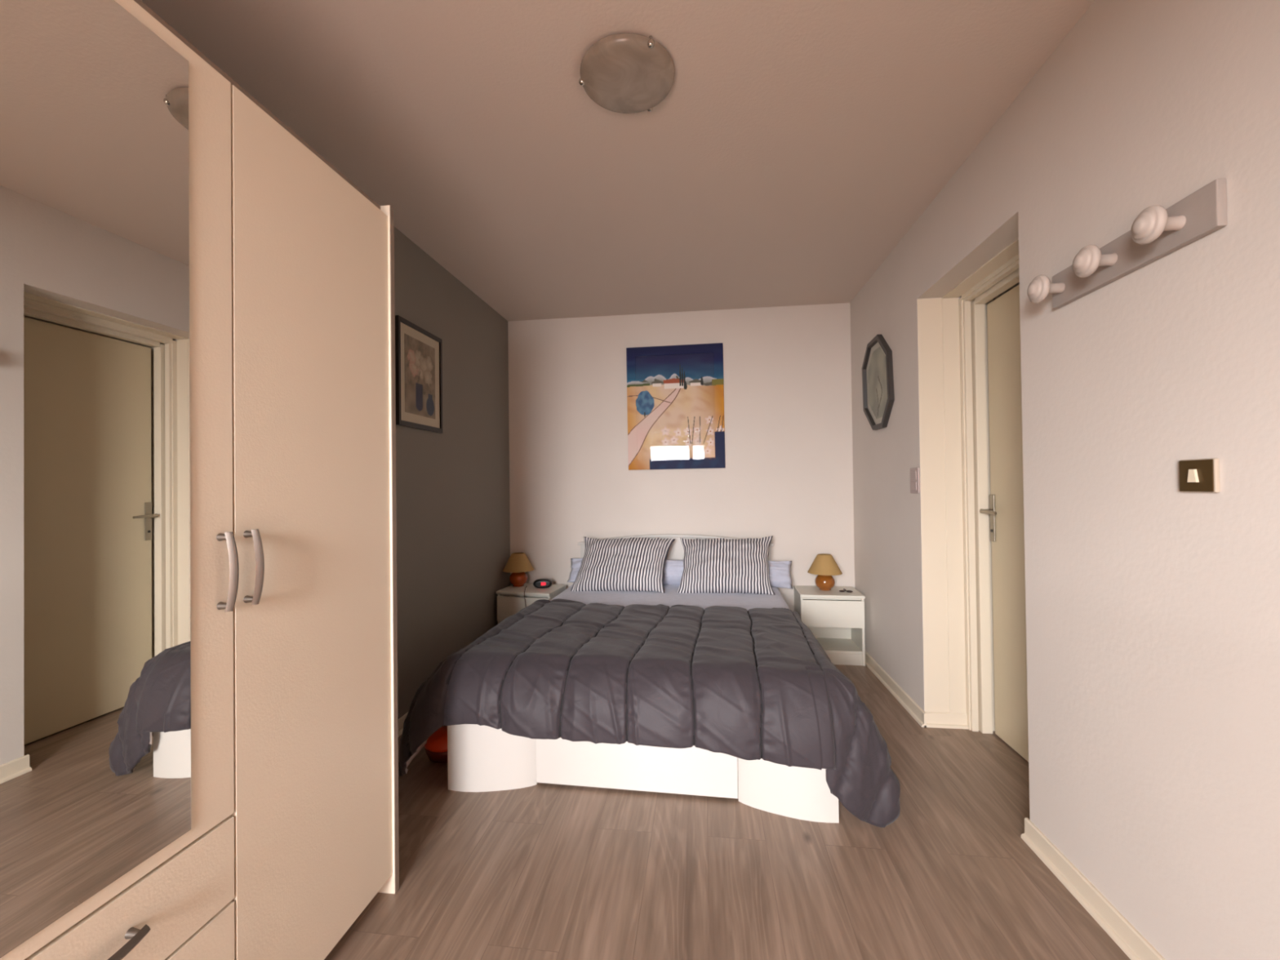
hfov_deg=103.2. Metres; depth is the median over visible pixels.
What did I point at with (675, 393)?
print
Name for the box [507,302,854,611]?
wall
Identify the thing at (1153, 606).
wall
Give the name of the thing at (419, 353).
print
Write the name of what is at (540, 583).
alarm clock
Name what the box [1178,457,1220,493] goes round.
light switch
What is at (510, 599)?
nightstand
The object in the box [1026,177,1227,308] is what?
coat rack
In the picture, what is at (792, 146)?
ceiling
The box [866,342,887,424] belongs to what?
mirror
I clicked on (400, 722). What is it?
baseboard
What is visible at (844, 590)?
trinket
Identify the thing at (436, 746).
tub
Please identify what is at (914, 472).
light switch
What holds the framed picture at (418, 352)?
attached to the wall at (453, 510)
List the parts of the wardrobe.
door, handle, drawer, drawer, handle, handle, panel, door, panel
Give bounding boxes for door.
[917,237,1028,761]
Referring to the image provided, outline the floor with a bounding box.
[324,664,1130,959]
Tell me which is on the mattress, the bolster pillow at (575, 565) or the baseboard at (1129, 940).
the bolster pillow at (575, 565)
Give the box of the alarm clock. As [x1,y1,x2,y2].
[533,578,552,588]
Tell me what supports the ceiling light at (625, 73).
attached to the ceiling
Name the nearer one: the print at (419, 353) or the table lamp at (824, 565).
the print at (419, 353)
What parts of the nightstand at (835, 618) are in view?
panel, panel, rail, drawer, panel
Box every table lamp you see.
[502,552,533,586]
[807,553,842,591]
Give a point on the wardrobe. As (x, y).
(199, 736)
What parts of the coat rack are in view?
knob, knob, knob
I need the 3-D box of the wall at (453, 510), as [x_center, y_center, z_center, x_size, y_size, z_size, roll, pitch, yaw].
[-1.383,-0.014,1.479,0.120,2.490,5.234,-1,-1,7]
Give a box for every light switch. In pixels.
[910,467,919,493]
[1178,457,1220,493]
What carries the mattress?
on the bed
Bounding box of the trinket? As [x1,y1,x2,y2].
[839,588,853,592]
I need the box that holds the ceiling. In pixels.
[141,0,1094,321]
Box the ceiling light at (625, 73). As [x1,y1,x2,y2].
[578,32,675,113]
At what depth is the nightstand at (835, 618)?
3.35 m
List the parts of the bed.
corner panel, foot panel, headboard, cap moulding, corner panel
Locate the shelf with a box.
[815,637,862,653]
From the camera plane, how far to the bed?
1.98 m
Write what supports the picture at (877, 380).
attached to the wall at (1153, 606)
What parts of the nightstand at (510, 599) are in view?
drawer, rail, panel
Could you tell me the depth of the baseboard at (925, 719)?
2.56 m
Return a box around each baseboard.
[397,711,408,736]
[865,651,968,728]
[1021,817,1165,959]
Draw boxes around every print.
[404,333,435,418]
[635,352,715,460]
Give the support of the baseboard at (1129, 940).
attached to the wall at (1153, 606)
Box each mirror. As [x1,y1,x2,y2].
[0,0,191,958]
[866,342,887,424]
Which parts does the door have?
lever, handle plate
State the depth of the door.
2.43 m
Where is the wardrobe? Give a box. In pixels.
[0,0,399,959]
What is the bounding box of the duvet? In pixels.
[398,598,900,827]
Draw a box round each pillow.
[567,558,582,582]
[569,536,675,593]
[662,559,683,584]
[676,535,774,595]
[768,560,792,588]
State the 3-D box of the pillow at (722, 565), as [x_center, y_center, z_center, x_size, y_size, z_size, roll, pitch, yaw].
[0.570,0.566,3.385,0.645,0.365,0.306,-1,-1,10]
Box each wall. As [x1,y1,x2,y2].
[394,226,510,719]
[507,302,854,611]
[849,0,1279,959]
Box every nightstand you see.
[496,583,566,623]
[793,585,865,666]
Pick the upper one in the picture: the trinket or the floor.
the trinket
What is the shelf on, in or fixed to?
attached to the nightstand at (835, 618)
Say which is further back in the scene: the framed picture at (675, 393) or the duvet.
the framed picture at (675, 393)
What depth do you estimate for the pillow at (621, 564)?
3.39 m
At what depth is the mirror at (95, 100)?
0.77 m
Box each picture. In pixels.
[395,315,443,433]
[626,342,724,470]
[862,333,894,430]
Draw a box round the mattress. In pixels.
[550,584,790,610]
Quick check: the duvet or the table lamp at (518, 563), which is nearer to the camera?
the duvet
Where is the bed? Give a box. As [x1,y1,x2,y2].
[447,533,839,822]
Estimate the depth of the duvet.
1.87 m
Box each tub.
[424,725,447,763]

